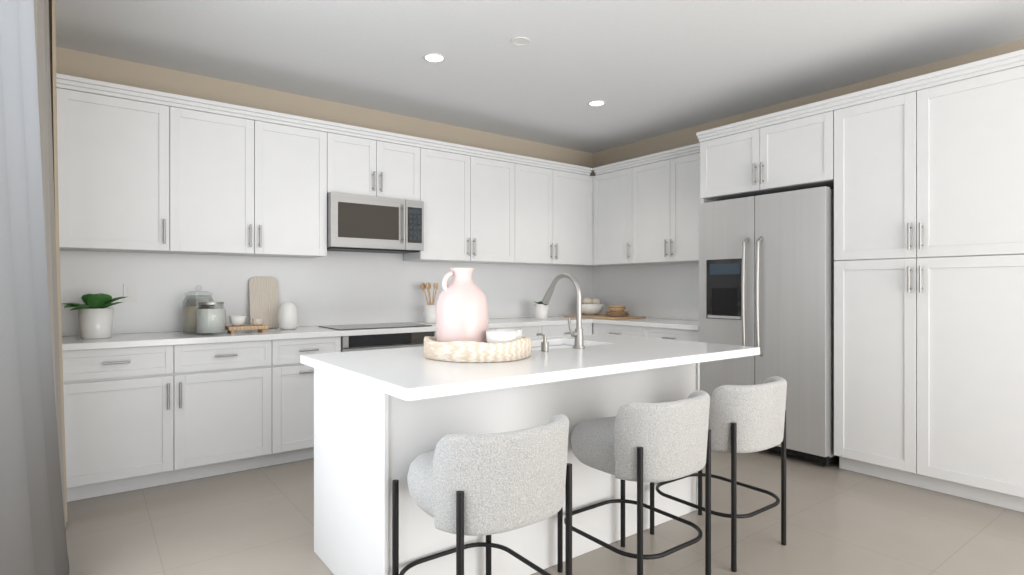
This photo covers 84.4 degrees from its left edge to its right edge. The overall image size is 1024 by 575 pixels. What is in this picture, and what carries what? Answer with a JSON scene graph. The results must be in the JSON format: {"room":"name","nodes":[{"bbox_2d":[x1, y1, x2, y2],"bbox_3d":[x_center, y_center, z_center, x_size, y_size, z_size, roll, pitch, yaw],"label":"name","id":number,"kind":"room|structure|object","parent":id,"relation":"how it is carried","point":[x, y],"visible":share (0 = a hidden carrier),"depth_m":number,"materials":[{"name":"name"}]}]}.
{"room":"kitchen","nodes":[
{"label":"kitchen","id":0,"kind":"room"},
{"bbox_2d":[56,0,1023,152],"bbox_3d":[1.488,-1.575,1.700,5.140,0.050,8.640,0,0,-37],"label":"ceiling","id":1,"kind":"structure","parent":0,"point":[658,67],"depth_m":3.69,"materials":[{"name":"white paint"}]},
{"bbox_2d":[0,0,68,574],"bbox_3d":[-1.073,-0.150,1.258,0.067,2.740,3.200,0,0,-37],"label":"curtain","id":2,"kind":"object","parent":1,"relation":"hanging from","point":[32,523],"visible":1,"depth_m":1.21,"materials":[{"name":"white fabric"}]},
{"bbox_2d":[34,0,67,527],"bbox_3d":[-1.255,-0.150,1.430,0.117,2.740,3.854,0,0,-37],"label":"curtain","id":3,"kind":"object","parent":1,"relation":"hanging from","point":[44,10],"visible":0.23,"depth_m":2.79,"materials":[{"name":"fabric"}]},
{"bbox_2d":[423,53,444,61],"bbox_3d":[-0.523,-1.546,3.805,0.150,0.007,0.150,0,0,-37],"label":"recessed light","id":4,"kind":"object","parent":1,"relation":"in","point":[431,57],"visible":1,"depth_m":3.80,"materials":[{"name":"plastic"}]},
{"bbox_2d":[511,37,529,45],"bbox_3d":[0.054,-1.546,3.550,0.120,0.007,0.120,0,0,-37],"label":"recessed light","id":5,"kind":"object","parent":1,"relation":"in","point":[520,41],"visible":1,"depth_m":3.55,"materials":[{"name":"plastic"}]},
{"bbox_2d":[588,100,605,105],"bbox_3d":[0.712,-1.546,4.741,0.150,0.007,0.150,0,0,-37],"label":"recessed light","id":6,"kind":"object","parent":1,"relation":"in","point":[594,102],"visible":1,"depth_m":4.74,"materials":[{"name":"plastic"}]},
{"bbox_2d":[56,39,1023,335],"bbox_3d":[1.488,-0.158,1.700,5.140,2.785,8.640,0,0,-37],"label":"wall","id":7,"kind":"structure","parent":0,"point":[338,287],"depth_m":4.70,"materials":[{"name":"white paint"}]},
{"bbox_2d":[123,284,136,300],"bbox_3d":[-2.609,0.033,3.859,0.075,0.115,0.009,0,0,-37],"label":"wall outlet","id":8,"kind":"object","parent":7,"relation":"attached to","point":[129,290],"visible":1,"depth_m":3.86,"materials":[{"name":"plastic"}]},
{"bbox_2d":[56,73,592,265],"bbox_3d":[-1.006,-0.752,4.834,4.500,1.025,0.386,0,0,-37],"label":"upper cabinet","id":9,"kind":"object","parent":7,"relation":"attached to","point":[140,170],"visible":0.96,"depth_m":4.09,"materials":[{"name":"white wood"}]},
{"bbox_2d":[327,192,423,253],"bbox_3d":[-1.163,-0.513,4.666,0.790,0.427,0.434,0,0,-37],"label":"microwave","id":10,"kind":"object","parent":9,"relation":"attached to","point":[355,223],"visible":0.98,"depth_m":4.51,"materials":[{"name":"silver metal"}]},
{"bbox_2d":[583,143,700,266],"bbox_3d":[1.338,-0.752,5.662,0.386,1.025,1.868,0,0,-37],"label":"upper cabinet","id":11,"kind":"object","parent":7,"relation":"attached to","point":[646,208],"visible":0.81,"depth_m":5.46,"materials":[{"name":"white wood"}]},
{"bbox_2d":[65,449,1023,574],"bbox_3d":[1.488,1.260,1.700,5.140,0.050,8.640,0,0,-37],"label":"floor","id":12,"kind":"structure","parent":0,"point":[257,521],"depth_m":2.88,"materials":[{"name":"tile"}]},
{"bbox_2d":[62,323,591,501],"bbox_3d":[-1.044,0.795,4.631,4.196,0.878,0.645,0,0,-37],"label":"base cabinet","id":13,"kind":"object","parent":12,"relation":"on","point":[135,418],"visible":0.43,"depth_m":3.54,"materials":[{"name":"white wood"}]},
{"bbox_2d":[62,316,698,350],"bbox_3d":[-0.439,0.335,4.327,4.811,0.040,1.856,0,0,-37],"label":"countertop","id":14,"kind":"structure","parent":13,"relation":"on","point":[69,343],"depth_m":3.96,"materials":[{"name":"white stone"}]},
{"bbox_2d":[63,293,125,338],"bbox_3d":[-2.601,0.176,3.486,0.280,0.277,0.325,0,0,8],"label":"plant","id":15,"kind":"object","parent":14,"relation":"on","point":[95,319],"visible":1,"depth_m":3.46,"materials":[{"name":"green plant"}]},
{"bbox_2d":[183,306,213,330],"bbox_3d":[-2.183,0.149,3.937,0.200,0.330,0.200,0,0,-37],"label":"jar","id":16,"kind":"object","parent":14,"relation":"on","point":[189,312],"visible":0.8,"depth_m":3.85,"materials":[{"name":"clear glass"}]},
{"bbox_2d":[197,302,224,332],"bbox_3d":[-2.021,0.206,3.796,0.180,0.216,0.180,0,0,-37],"label":"jar","id":17,"kind":"object","parent":14,"relation":"on","point":[209,320],"visible":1,"depth_m":3.73,"materials":[{"name":"clear glass"}]},
{"bbox_2d":[225,324,268,332],"bbox_3d":[-1.875,0.292,3.992,0.260,0.045,0.160,0,0,-37],"label":"wood tray","id":18,"kind":"object","parent":14,"relation":"on","point":[262,327],"visible":0.91,"depth_m":3.94,"materials":[{"name":"brown wood"}]},
{"bbox_2d":[229,315,245,325],"bbox_3d":[-1.923,0.233,3.956,0.110,0.070,0.110,0,0,-37],"label":"bowl","id":19,"kind":"object","parent":18,"relation":"on","point":[238,320],"visible":1,"depth_m":3.92,"materials":[{"name":"white ceramic"}]},
{"bbox_2d":[252,318,262,324],"bbox_3d":[-1.819,0.242,4.034,0.072,0.052,0.072,0,0,-37],"label":"cup","id":20,"kind":"object","parent":18,"relation":"on","point":[255,321],"visible":1,"depth_m":4.00,"materials":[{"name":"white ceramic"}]},
{"bbox_2d":[249,276,278,327],"bbox_3d":[-1.901,0.114,4.335,0.210,0.398,0.080,0,0,-37],"label":"cutting board","id":21,"kind":"object","parent":14,"relation":"on","point":[263,291],"visible":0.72,"depth_m":4.33,"materials":[{"name":"brown wood"}]},
{"bbox_2d":[278,301,298,329],"bbox_3d":[-1.687,0.209,4.258,0.148,0.210,0.148,0,0,-37],"label":"canister","id":22,"kind":"object","parent":14,"relation":"on","point":[288,318],"visible":1,"depth_m":4.20,"materials":[{"name":"ceramic"}]},
{"bbox_2d":[318,322,431,329],"bbox_3d":[-1.105,0.311,4.578,0.765,0.007,0.485,0,0,-37],"label":"cooktop","id":23,"kind":"object","parent":14,"relation":"in","point":[402,324],"visible":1,"depth_m":4.51,"materials":[{"name":"black glass"}]},
{"bbox_2d":[420,282,437,322],"bbox_3d":[-0.723,0.134,5.030,0.149,0.360,0.152,0,0,-37],"label":"utensil crock","id":24,"kind":"object","parent":14,"relation":"on","point":[429,310],"visible":0.93,"depth_m":4.98,"materials":[{"name":"white ceramic"}]},
{"bbox_2d":[533,301,548,318],"bbox_3d":[0.299,0.224,5.684,0.150,0.181,0.164,0,0,30],"label":"potted plant","id":25,"kind":"object","parent":14,"relation":"on","point":[541,310],"visible":0.82,"depth_m":5.62,"materials":[{"name":"green plant"}]},
{"bbox_2d":[564,314,645,319],"bbox_3d":[0.963,0.305,5.941,0.460,0.018,0.740,0,0,-37],"label":"serving board","id":26,"kind":"object","parent":14,"relation":"on","point":[598,316],"visible":0.78,"depth_m":5.77,"materials":[{"name":"brown wood"}]},
{"bbox_2d":[582,297,603,314],"bbox_3d":[0.841,0.199,6.087,0.300,0.193,0.300,0,0,-37],"label":"bread bowl","id":27,"kind":"object","parent":26,"relation":"on","point":[590,306],"visible":0.91,"depth_m":6.00,"materials":[{"name":"white ceramic"}]},
{"bbox_2d":[604,305,629,316],"bbox_3d":[1.081,0.239,5.817,0.270,0.113,0.270,0,0,-37],"label":"plates","id":28,"kind":"object","parent":26,"relation":"on","point":[615,310],"visible":1,"depth_m":5.74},
{"bbox_2d":[341,332,433,351],"bbox_3d":[-1.096,0.785,4.566,0.757,0.860,0.676,0,0,-37],"label":"range oven","id":29,"kind":"object","parent":12,"relation":"on","point":[398,340],"visible":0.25,"depth_m":4.30,"materials":[{"name":"silver metal"}]},
{"bbox_2d":[392,414,571,574],"bbox_3d":[-0.104,0.833,1.925,0.501,0.805,0.554,0,0,-37],"label":"stool","id":30,"kind":"object","parent":12,"relation":"on","point":[488,485],"visible":1,"depth_m":1.68,"materials":[{"name":"fabric"}]},
{"bbox_2d":[300,334,759,574],"bbox_3d":[0.158,0.775,2.810,2.040,0.920,1.110,0,0,-37],"label":"kitchen island","id":31,"kind":"object","parent":12,"relation":"on","point":[376,411],"visible":0.61,"depth_m":2.37,"materials":[{"name":"white stone"}]},
{"bbox_2d":[424,335,530,362],"bbox_3d":[-0.149,0.269,2.591,0.493,0.091,0.490,0,0,-37],"label":"wood tray","id":32,"kind":"object","parent":31,"relation":"on","point":[452,351],"visible":0.84,"depth_m":2.38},
{"bbox_2d":[436,267,487,342],"bbox_3d":[-0.229,0.103,2.601,0.240,0.388,0.240,0,0,-37],"label":"jug","id":33,"kind":"object","parent":32,"relation":"on","point":[462,306],"visible":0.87,"depth_m":2.51,"materials":[{"name":"pink ceramic"}]},
{"bbox_2d":[486,330,516,342],"bbox_3d":[-0.046,0.245,2.507,0.140,0.105,0.140,0,0,-37],"label":"bowl","id":34,"kind":"object","parent":32,"relation":"in","point":[492,336],"visible":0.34,"depth_m":2.45,"materials":[{"name":"white ceramic"}]},
{"bbox_2d":[494,328,521,338],"bbox_3d":[-0.017,0.247,2.660,0.132,0.100,0.132,0,0,-37],"label":"cup","id":35,"kind":"object","parent":32,"relation":"in","point":[519,331],"visible":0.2,"depth_m":2.64,"materials":[{"name":"white ceramic"}]},
{"bbox_2d":[536,333,548,351],"bbox_3d":[0.150,0.270,2.805,0.038,0.088,0.080,0,0,-37],"label":"soap dispenser","id":36,"kind":"object","parent":31,"relation":"on","point":[544,345],"visible":1,"depth_m":2.78,"materials":[{"name":"silver metal"}]},
{"bbox_2d":[542,273,584,348],"bbox_3d":[0.249,0.118,3.014,0.114,0.393,0.323,0,0,-37],"label":"faucet","id":37,"kind":"object","parent":31,"relation":"on","point":[578,333],"visible":1,"depth_m":2.92,"materials":[{"name":"silver metal"}]},
{"bbox_2d":[557,390,710,574],"bbox_3d":[0.518,0.833,2.379,0.501,0.805,0.554,0,0,-37],"label":"stool","id":38,"kind":"object","parent":12,"relation":"on","point":[661,441],"visible":0.94,"depth_m":2.14,"materials":[{"name":"fabric"}]},
{"bbox_2d":[592,323,698,341],"bbox_3d":[1.230,0.795,5.574,0.645,0.878,1.858,0,0,-37],"label":"base cabinet","id":39,"kind":"object","parent":12,"relation":"on","point":[652,332],"visible":0.21,"depth_m":5.12,"materials":[{"name":"white wood"}]},
{"bbox_2d":[650,376,786,571],"bbox_3d":[1.012,0.833,2.754,0.501,0.805,0.554,0,0,-37],"label":"stool","id":40,"kind":"object","parent":12,"relation":"on","point":[742,418],"visible":0.86,"depth_m":2.49,"materials":[{"name":"fabric"}]},
{"bbox_2d":[699,186,838,465],"bbox_3d":[2.049,0.272,4.365,0.750,1.903,0.981,0,0,-37],"label":"fridge","id":41,"kind":"object","parent":12,"relation":"on","point":[766,262],"visible":0.68,"depth_m":4.06,"materials":[{"name":"silver metal"}]},
{"bbox_2d":[696,49,1023,511],"bbox_3d":[2.464,-0.015,3.907,0.686,2.500,2.285,0,0,-37],"label":"pantry cabinet","id":42,"kind":"object","parent":12,"relation":"on","point":[925,173],"visible":0.97,"depth_m":3.41,"materials":[{"name":"white wood"}]}
]}

